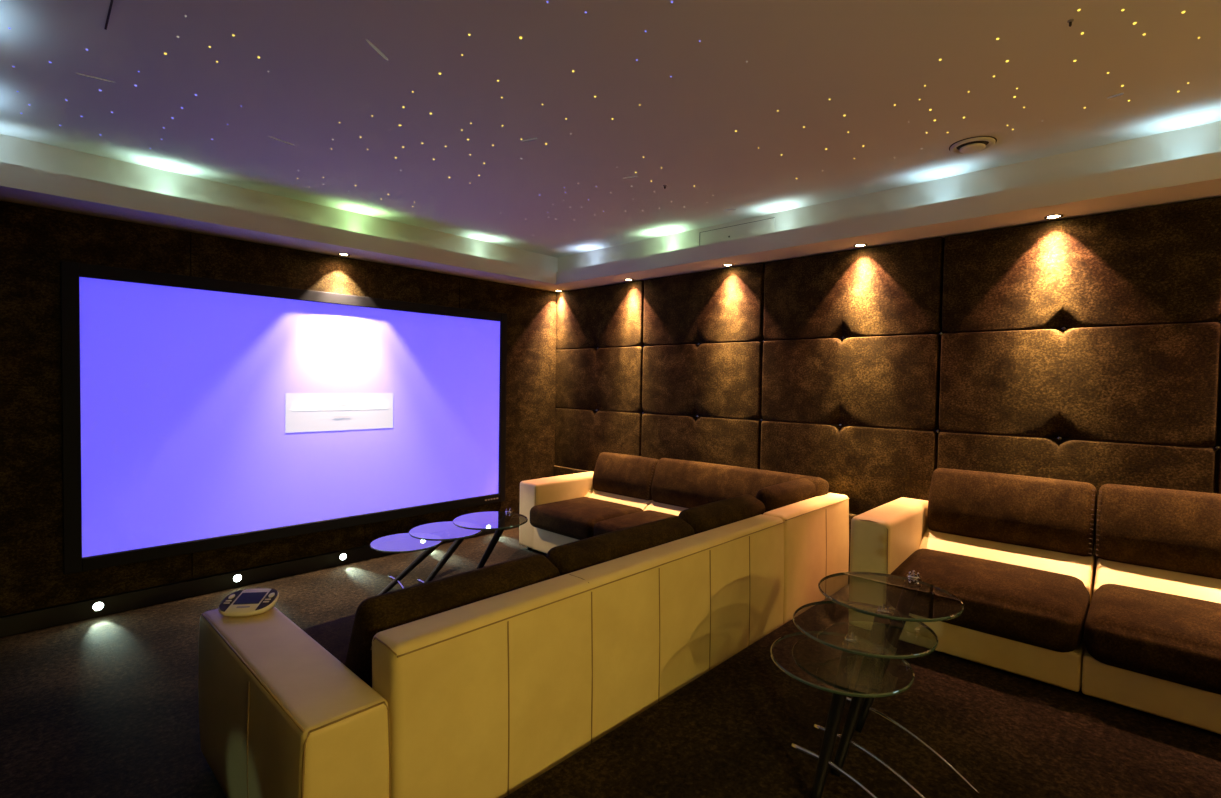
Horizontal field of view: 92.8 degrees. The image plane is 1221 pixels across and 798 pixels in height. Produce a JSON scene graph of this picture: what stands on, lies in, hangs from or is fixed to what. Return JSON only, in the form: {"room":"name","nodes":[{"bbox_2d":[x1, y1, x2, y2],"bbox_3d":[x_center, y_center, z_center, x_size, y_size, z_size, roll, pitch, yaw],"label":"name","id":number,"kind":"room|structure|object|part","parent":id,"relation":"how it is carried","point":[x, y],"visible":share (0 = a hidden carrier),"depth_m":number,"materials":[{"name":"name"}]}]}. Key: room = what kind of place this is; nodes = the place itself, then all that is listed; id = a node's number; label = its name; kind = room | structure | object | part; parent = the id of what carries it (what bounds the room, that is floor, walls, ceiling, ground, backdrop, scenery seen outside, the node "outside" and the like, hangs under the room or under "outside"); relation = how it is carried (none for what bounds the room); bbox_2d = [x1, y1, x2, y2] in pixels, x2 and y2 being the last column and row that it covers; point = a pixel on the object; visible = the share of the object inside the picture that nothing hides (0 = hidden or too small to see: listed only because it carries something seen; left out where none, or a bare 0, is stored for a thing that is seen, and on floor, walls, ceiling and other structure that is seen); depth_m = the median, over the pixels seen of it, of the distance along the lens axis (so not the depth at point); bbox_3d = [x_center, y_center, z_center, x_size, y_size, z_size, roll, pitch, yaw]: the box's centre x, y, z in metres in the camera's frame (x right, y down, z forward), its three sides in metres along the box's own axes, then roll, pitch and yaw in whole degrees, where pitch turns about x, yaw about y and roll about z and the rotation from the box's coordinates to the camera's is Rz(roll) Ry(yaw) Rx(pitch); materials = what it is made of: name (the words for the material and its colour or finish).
{"room":"home theater","nodes":[
{"label":"home theater","id":0,"kind":"room"},
{"bbox_2d":[0,527,546,797],"bbox_3d":[0.422,1.428,2.139,7.200,0.060,4.700,2,2,43],"label":"floor","id":1,"kind":"structure","parent":0,"point":[105,706],"depth_m":2.73,"materials":[{"name":"brown carpet"}]},
{"bbox_2d":[370,533,443,594],"bbox_3d":[-1.490,1.174,4.069,0.500,0.305,0.930,1,2,1],"label":"glass table","id":2,"kind":"object","parent":1,"relation":"on","point":[396,543],"visible":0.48,"depth_m":4.14,"materials":[{"name":"grey"}]},
{"bbox_3d":[-1.485,1.045,4.241,0.500,0.012,0.500,2,2,43],"label":"glass","id":3,"kind":"part","parent":2,"relation":"part of","materials":[{"name":"grey"}]},
{"bbox_2d":[409,521,481,582],"bbox_3d":[-1.121,1.120,3.986,0.500,0.427,0.900,0,2,-18],"label":"glass table","id":4,"kind":"object","parent":1,"relation":"on","point":[438,531],"visible":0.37,"depth_m":4.05,"materials":[{"name":"grey"}]},
{"bbox_3d":[-1.167,1.122,4.113,0.057,0.413,0.731,1,2,20],"label":"leg","id":5,"kind":"part","parent":4,"relation":"part of","materials":[{"name":"black metal"}]},
{"bbox_3d":[-1.162,0.931,4.112,0.500,0.012,0.500,2,2,43],"label":"glass","id":6,"kind":"part","parent":4,"relation":"part of","materials":[{"name":"grey"}]},
{"bbox_2d":[453,508,527,568],"bbox_3d":[-0.798,1.067,3.956,0.551,0.536,0.511,2,2,43],"label":"glass table","id":7,"kind":"object","parent":1,"relation":"on","point":[499,521],"visible":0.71,"depth_m":3.98,"materials":[{"name":"grey"}]},
{"bbox_3d":[-0.855,1.075,4.079,0.057,0.511,0.384,2,2,43],"label":"leg","id":8,"kind":"part","parent":7,"relation":"part of","materials":[{"name":"black metal"}]},
{"bbox_3d":[-0.816,0.827,3.963,0.500,0.012,0.500,2,2,43],"label":"glass","id":9,"kind":"part","parent":7,"relation":"part of","materials":[{"name":"grey"}]},
{"bbox_2d":[198,452,848,797],"bbox_3d":[-0.470,0.930,3.546,2.523,0.831,3.504,2,2,43],"label":"sectional sofa","id":10,"kind":"object","parent":1,"relation":"on","point":[654,574],"visible":0.96,"depth_m":2.06,"materials":[{"name":"beige leather"}]},
{"bbox_2d":[218,588,278,616],"bbox_3d":[-1.359,0.765,2.188,0.188,0.051,0.165,1,2,-9],"label":"remote control","id":11,"kind":"object","parent":10,"relation":"on","point":[248,602],"visible":1,"depth_m":2.17,"materials":[{"name":"beige plastic"}]},
{"bbox_3d":[-1.429,0.754,2.176,0.040,0.030,0.146,1,2,-9],"label":"button panel","id":12,"kind":"part","parent":11,"relation":"part of","materials":[{"name":"brown"}]},
{"bbox_3d":[-1.289,0.755,2.197,0.040,0.030,0.146,1,2,-9],"label":"button panel","id":13,"kind":"part","parent":11,"relation":"part of","materials":[{"name":"brown"}]},
{"bbox_3d":[-1.077,1.079,1.896,1.085,0.549,0.247,2,2,43],"label":"armrest","id":14,"kind":"part","parent":10,"relation":"part of","materials":[{"name":"beige leather"}]},
{"bbox_2d":[302,614,354,664],"bbox_3d":[-0.807,1.041,2.344,0.826,0.203,0.773,2,2,43],"label":"seat cushion","id":15,"kind":"object","parent":10,"relation":"on","point":[334,636],"depth_m":2.32,"materials":[{"name":"fabric"}]},
{"bbox_2d":[345,554,559,687],"bbox_3d":[-0.552,0.834,2.137,0.292,0.412,0.788,2,2,43],"label":"cushion","id":16,"kind":"object","parent":10,"relation":"on","point":[375,614],"depth_m":1.94,"materials":[{"name":"fabric"}]},
{"bbox_3d":[-0.410,0.985,5.270,0.242,0.568,0.895,2,2,43],"label":"armrest","id":17,"kind":"part","parent":10,"relation":"part of","materials":[{"name":"beige leather"}]},
{"bbox_3d":[0.135,1.015,2.494,0.169,0.686,2.299,2,2,43],"label":"backrest","id":18,"kind":"part","parent":10,"relation":"part of","materials":[{"name":"beige leather"}]},
{"bbox_2d":[530,497,642,539],"bbox_3d":[-0.193,0.979,4.801,0.748,0.201,0.688,2,2,43],"label":"seat cushion","id":19,"kind":"object","parent":10,"relation":"on","point":[570,518],"depth_m":4.66,"materials":[{"name":"fabric"}]},
{"bbox_3d":[0.091,0.906,5.116,0.710,0.570,0.420,2,2,43],"label":"backrest","id":20,"kind":"part","parent":10,"relation":"part of","materials":[{"name":"beige leather"}]},
{"bbox_2d":[546,516,694,575],"bbox_3d":[0.036,0.820,2.758,0.293,0.421,0.918,2,2,43],"label":"cushion","id":21,"kind":"object","parent":10,"relation":"on","point":[567,558],"depth_m":2.60,"materials":[{"name":"fabric"}]},
{"bbox_2d":[592,452,658,499],"bbox_3d":[0.148,0.693,5.152,0.693,0.394,0.241,2,2,43],"label":"cushion","id":22,"kind":"object","parent":10,"relation":"on","point":[616,476],"depth_m":5.06,"materials":[{"name":"fabric"}]},
{"bbox_2d":[594,510,677,535],"bbox_3d":[0.249,0.997,4.383,0.470,0.201,0.688,2,2,43],"label":"seat cushion","id":23,"kind":"object","parent":10,"relation":"on","point":[606,525],"depth_m":4.34,"materials":[{"name":"fabric"}]},
{"bbox_3d":[0.858,0.938,4.391,1.388,0.570,0.420,2,2,43],"label":"backrest","id":24,"kind":"part","parent":10,"relation":"part of","materials":[{"name":"beige leather"}]},
{"bbox_2d":[678,494,764,533],"bbox_3d":[0.603,0.801,3.357,0.295,0.439,0.728,2,2,43],"label":"cushion","id":25,"kind":"object","parent":10,"relation":"on","point":[702,518],"depth_m":3.21,"materials":[{"name":"fabric"}]},
{"bbox_2d":[651,458,828,507],"bbox_3d":[0.921,0.716,4.423,1.430,0.409,0.242,2,2,43],"label":"cushion","id":26,"kind":"object","parent":10,"relation":"on","point":[675,483],"depth_m":4.48,"materials":[{"name":"fabric"}]},
{"bbox_2d":[755,478,815,511],"bbox_3d":[1.110,0.775,3.834,0.294,0.469,0.658,2,2,43],"label":"cushion","id":27,"kind":"object","parent":10,"relation":"on","point":[784,492],"depth_m":3.67,"materials":[{"name":"fabric"}]},
{"bbox_3d":[1.253,0.997,3.679,0.165,0.690,0.943,2,2,43],"label":"corner backrest","id":28,"kind":"part","parent":10,"relation":"part of","materials":[{"name":"beige leather"}]},
{"bbox_2d":[0,0,1220,257],"bbox_3d":[0.464,-1.320,2.064,7.200,0.060,4.700,2,2,43],"label":"ceiling","id":29,"kind":"structure","parent":0,"point":[866,57],"depth_m":2.50,"materials":[{"name":"beige paint"}]},
{"bbox_2d":[76,73,113,81],"bbox_3d":[-2.146,-1.339,2.423,0.123,0.002,0.010,0,2,-34],"label":"recessed light","id":30,"kind":"object","parent":29,"relation":"in","point":[76,73],"visible":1,"depth_m":2.43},
{"bbox_2d":[104,0,112,29],"bbox_3d":[-1.713,-1.321,1.986,0.272,0.003,0.006,2,2,45],"label":"ceiling slot","id":31,"kind":"object","parent":29,"relation":"attached to","point":[111,1],"visible":1,"depth_m":2.00,"materials":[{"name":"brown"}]},
{"bbox_2d":[366,39,387,59],"bbox_3d":[-0.877,-1.313,2.188,0.016,0.002,0.140,1,2,11],"label":"recessed light","id":32,"kind":"object","parent":29,"relation":"in","point":[375,48],"visible":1,"depth_m":2.19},
{"bbox_2d":[949,136,996,154],"bbox_3d":[1.840,-1.280,2.956,0.208,0.028,0.208,2,2,43],"label":"ceiling vent","id":33,"kind":"object","parent":29,"relation":"in","point":[971,145],"visible":1,"depth_m":2.93,"materials":[{"name":"beige metal"}]},
{"bbox_2d":[1067,19,1073,26],"bbox_3d":[1.544,-1.261,1.952,0.018,0.020,0.018,2,2,43],"label":"ceiling sensor","id":34,"kind":"object","parent":29,"relation":"attached to","point":[1070,21],"visible":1,"depth_m":1.95,"materials":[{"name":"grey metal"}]},
{"bbox_2d":[504,598,1220,797],"bbox_3d":[1.575,1.375,1.063,3.850,0.140,4.520,2,2,43],"label":"floor","id":35,"kind":"structure","parent":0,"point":[730,731],"depth_m":2.17,"materials":[{"name":"brown carpet"}]},
{"bbox_2d":[770,631,914,797],"bbox_3d":[0.779,1.092,1.953,0.475,0.371,0.732,1,2,16],"label":"glass table","id":36,"kind":"object","parent":35,"relation":"on","point":[847,662],"visible":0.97,"depth_m":1.98,"materials":[{"name":"grey"}]},
{"bbox_3d":[0.781,1.098,2.023,0.057,0.355,0.530,2,2,34],"label":"leg","id":37,"kind":"part","parent":36,"relation":"part of","materials":[{"name":"black metal"}]},
{"bbox_3d":[0.816,0.933,2.073,0.475,0.012,0.475,2,2,43],"label":"glass","id":38,"kind":"part","parent":36,"relation":"part of","materials":[{"name":"grey"}]},
{"bbox_2d":[793,601,937,797],"bbox_3d":[0.907,1.053,2.082,0.500,0.444,0.742,1,2,19],"label":"glass table","id":39,"kind":"object","parent":35,"relation":"on","point":[880,626],"visible":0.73,"depth_m":2.08,"materials":[{"name":"grey"}]},
{"bbox_3d":[0.927,1.060,2.144,0.057,0.426,0.534,2,2,41],"label":"leg","id":40,"kind":"part","parent":39,"relation":"part of","materials":[{"name":"black"}]},
{"bbox_3d":[0.949,0.858,2.191,0.500,0.012,0.500,2,2,43],"label":"glass","id":41,"kind":"part","parent":39,"relation":"part of","materials":[{"name":"grey"}]},
{"bbox_2d":[818,570,978,793],"bbox_3d":[1.051,0.994,2.217,0.500,0.553,0.582,1,2,19],"label":"glass table","id":42,"kind":"object","parent":35,"relation":"on","point":[911,595],"visible":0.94,"depth_m":2.21,"materials":[{"name":"grey"}]},
{"bbox_3d":[1.100,1.004,2.311,0.415,0.529,0.057,0,2,-35],"label":"leg","id":43,"kind":"part","parent":42,"relation":"part of","materials":[{"name":"black metal"}]},
{"bbox_3d":[1.059,0.746,2.223,0.500,0.012,0.500,2,2,43],"label":"glass","id":44,"kind":"part","parent":42,"relation":"part of","materials":[{"name":"grey"}]},
{"bbox_2d":[849,468,1220,733],"bbox_3d":[2.280,0.848,2.737,2.011,0.843,0.878,2,2,43],"label":"sofa","id":45,"kind":"object","parent":35,"relation":"on","point":[1140,630],"visible":0.82,"depth_m":2.72,"materials":[{"name":"beige leather"}]},
{"bbox_3d":[1.641,0.927,3.369,0.219,0.608,0.840,2,2,43],"label":"armrest","id":46,"kind":"part","parent":45,"relation":"part of","materials":[{"name":"beige leather"}]},
{"bbox_3d":[1.992,1.156,3.029,0.777,0.167,0.811,2,2,43],"label":"seat","id":47,"kind":"part","parent":45,"relation":"part of","materials":[{"name":"beige leather"}]},
{"bbox_2d":[891,548,1089,651],"bbox_3d":[1.868,0.978,2.910,0.798,0.252,0.561,2,2,43],"label":"seat cushion","id":48,"kind":"object","parent":45,"relation":"on","point":[1022,604],"depth_m":2.72,"materials":[{"name":"fabric"}]},
{"bbox_3d":[2.143,0.851,3.175,0.765,0.570,0.420,2,2,43],"label":"backrest","id":49,"kind":"part","parent":45,"relation":"part of","materials":[{"name":"beige leather"}]},
{"bbox_2d":[927,468,1096,555],"bbox_3d":[2.196,0.620,3.219,0.758,0.406,0.243,2,2,43],"label":"cushion","id":50,"kind":"object","parent":45,"relation":"on","point":[1017,514],"depth_m":3.12,"materials":[{"name":"fabric"}]},
{"bbox_3d":[2.566,1.180,2.486,0.800,0.167,0.811,2,2,43],"label":"seat","id":51,"kind":"part","parent":45,"relation":"part of","materials":[{"name":"beige leather"}]},
{"bbox_2d":[1084,584,1220,694],"bbox_3d":[2.452,1.002,2.358,0.798,0.252,0.561,2,2,43],"label":"seat cushion","id":52,"kind":"object","parent":45,"relation":"on","point":[1164,636],"depth_m":2.36,"materials":[{"name":"fabric"}]},
{"bbox_3d":[2.717,0.874,2.632,0.788,0.570,0.420,2,2,43],"label":"backrest","id":53,"kind":"part","parent":45,"relation":"part of","materials":[{"name":"beige leather"}]},
{"bbox_2d":[1095,484,1220,578],"bbox_3d":[2.762,0.641,2.683,0.794,0.411,0.244,2,2,43],"label":"cushion","id":54,"kind":"object","parent":45,"relation":"on","point":[1160,533],"depth_m":2.73,"materials":[{"name":"fabric"}]},
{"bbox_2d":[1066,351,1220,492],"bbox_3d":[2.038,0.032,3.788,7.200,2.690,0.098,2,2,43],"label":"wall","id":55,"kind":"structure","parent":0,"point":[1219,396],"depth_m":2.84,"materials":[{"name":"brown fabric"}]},
{"bbox_2d":[338,253,349,255],"bbox_3d":[-2.016,-1.093,4.397,0.088,0.008,0.088,2,2,43],"label":"recessed light","id":56,"kind":"object","parent":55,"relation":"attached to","point":[340,254],"visible":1,"depth_m":4.39,"materials":[{"name":"silver metal"}]},
{"bbox_2d":[554,280,644,475],"bbox_3d":[-0.134,0.094,5.711,1.200,2.384,0.088,2,2,43],"label":"wall panel","id":57,"kind":"object","parent":55,"relation":"attached to","point":[600,344],"visible":0.74,"depth_m":5.66,"materials":[{"name":"fabric"}]},
{"bbox_2d":[0,121,1220,291],"bbox_3d":[0.461,-1.143,2.069,7.040,0.295,4.540,2,2,43],"label":"trim","id":58,"kind":"structure","parent":55,"relation":"attached to","point":[1182,165],"depth_m":3.54,"materials":[{"name":"beige paint"}]},
{"bbox_2d":[641,263,764,468],"bbox_3d":[0.734,0.130,4.891,1.210,2.384,0.088,2,2,43],"label":"wall panel","id":59,"kind":"object","parent":55,"relation":"attached to","point":[703,335],"visible":0.7,"depth_m":4.81,"materials":[{"name":"fabric"}]},
{"bbox_2d":[699,217,774,245],"bbox_3d":[0.942,-1.200,4.403,0.649,0.230,0.008,2,2,43],"label":"access hatch","id":60,"kind":"object","parent":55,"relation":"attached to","point":[765,226],"visible":0.56,"depth_m":4.38,"materials":[{"name":"beige paint"}]},
{"bbox_2d":[760,237,943,571],"bbox_3d":[1.614,0.166,4.060,1.232,2.384,0.088,2,2,43],"label":"wall panel","id":61,"kind":"object","parent":55,"relation":"attached to","point":[852,343],"visible":0.64,"depth_m":3.96,"materials":[{"name":"fabric"}]},
{"bbox_2d":[853,243,866,246],"bbox_3d":[1.664,-1.023,3.871,0.088,0.008,0.088,2,2,43],"label":"recessed light","id":62,"kind":"object","parent":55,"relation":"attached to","point":[860,244],"visible":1,"depth_m":3.86,"materials":[{"name":"silver metal"}]},
{"bbox_2d":[1044,214,1063,219],"bbox_3d":[2.413,-0.992,3.164,0.088,0.008,0.088,2,2,43],"label":"recessed light","id":63,"kind":"object","parent":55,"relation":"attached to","point":[1053,216],"visible":1,"depth_m":3.15,"materials":[{"name":"silver metal"}]},
{"bbox_2d":[937,196,1220,568],"bbox_3d":[2.500,0.203,3.222,1.228,2.384,0.088,2,2,43],"label":"wall panel","id":64,"kind":"object","parent":55,"relation":"attached to","point":[1101,333],"visible":0.61,"depth_m":3.12,"materials":[{"name":"fabric"}]},
{"bbox_2d":[1216,397,1220,493],"bbox_3d":[3.379,0.239,2.392,1.210,2.384,0.088,2,2,43],"label":"wall panel","id":65,"kind":"object","parent":55,"relation":"attached to","point":[1218,489],"visible":0.23,"depth_m":2.81,"materials":[{"name":"fabric"}]},
{"bbox_3d":[-2.151,-0.053,4.553,0.098,2.690,4.700,2,2,43],"label":"wall","id":66,"kind":"structure","parent":0,"visible":0},
{"bbox_2d":[0,201,191,615],"bbox_3d":[-3.206,0.058,3.350,0.024,2.282,1.296,2,2,43],"label":"fabric panel","id":67,"kind":"object","parent":66,"relation":"attached to","point":[34,240],"visible":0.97,"depth_m":3.30,"materials":[{"name":"fabric"}]},
{"bbox_2d":[91,601,104,611],"bbox_3d":[-3.076,1.245,3.490,0.007,0.062,0.062,2,2,43],"label":"floor light","id":68,"kind":"object","parent":66,"relation":"attached to","point":[98,605],"visible":1,"depth_m":3.49,"materials":[{"name":"silver metal"}]},
{"bbox_3d":[-3.076,1.245,3.490,0.005,0.047,0.047,2,2,43],"label":"bulb","id":69,"kind":"part","parent":68,"relation":"part of","materials":[{"name":"white glass"}]},
{"bbox_2d":[232,574,242,582],"bbox_3d":[-2.578,1.238,4.017,0.007,0.062,0.062,2,2,43],"label":"floor light","id":70,"kind":"object","parent":66,"relation":"attached to","point":[237,577],"visible":1,"depth_m":4.01,"materials":[{"name":"silver metal"}]},
{"bbox_3d":[-2.578,1.238,4.017,0.005,0.047,0.047,2,2,43],"label":"bulb","id":71,"kind":"part","parent":70,"relation":"part of","materials":[{"name":"white glass"}]},
{"bbox_2d":[0,526,518,636],"bbox_3d":[-2.142,1.241,4.515,0.043,0.105,4.432,2,2,43],"label":"baseboard","id":72,"kind":"structure","parent":66,"relation":"attached to","point":[26,621],"depth_m":3.76,"materials":[{"name":"black"}]},
{"bbox_2d":[190,232,364,578],"bbox_3d":[-2.365,0.046,4.240,0.024,2.282,1.146,2,2,43],"label":"fabric panel","id":73,"kind":"object","parent":66,"relation":"attached to","point":[213,257],"visible":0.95,"depth_m":4.16,"materials":[{"name":"fabric"}]},
{"bbox_2d":[60,261,506,573],"bbox_3d":[-2.088,0.098,4.479,0.049,1.804,3.115,2,2,43],"label":"projection screen","id":74,"kind":"object","parent":66,"relation":"attached to","point":[199,414],"visible":1,"depth_m":4.07,"materials":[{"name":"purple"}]},
{"bbox_2d":[339,553,346,560],"bbox_3d":[-2.087,1.231,4.537,0.007,0.062,0.062,2,2,43],"label":"floor light","id":75,"kind":"object","parent":66,"relation":"attached to","point":[342,556],"visible":1,"depth_m":4.53,"materials":[{"name":"silver metal"}]},
{"bbox_2d":[364,261,458,545],"bbox_3d":[-1.677,0.037,4.966,0.024,2.282,0.846,2,2,43],"label":"fabric panel","id":76,"kind":"object","parent":66,"relation":"attached to","point":[382,281],"visible":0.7,"depth_m":4.90,"materials":[{"name":"fabric"}]},
{"bbox_2d":[457,276,556,516],"bbox_3d":[-0.983,0.027,5.701,0.024,2.282,1.168,2,2,43],"label":"fabric panel","id":77,"kind":"object","parent":66,"relation":"attached to","point":[531,313],"visible":0.46,"depth_m":5.81,"materials":[{"name":"fabric"}]}
]}

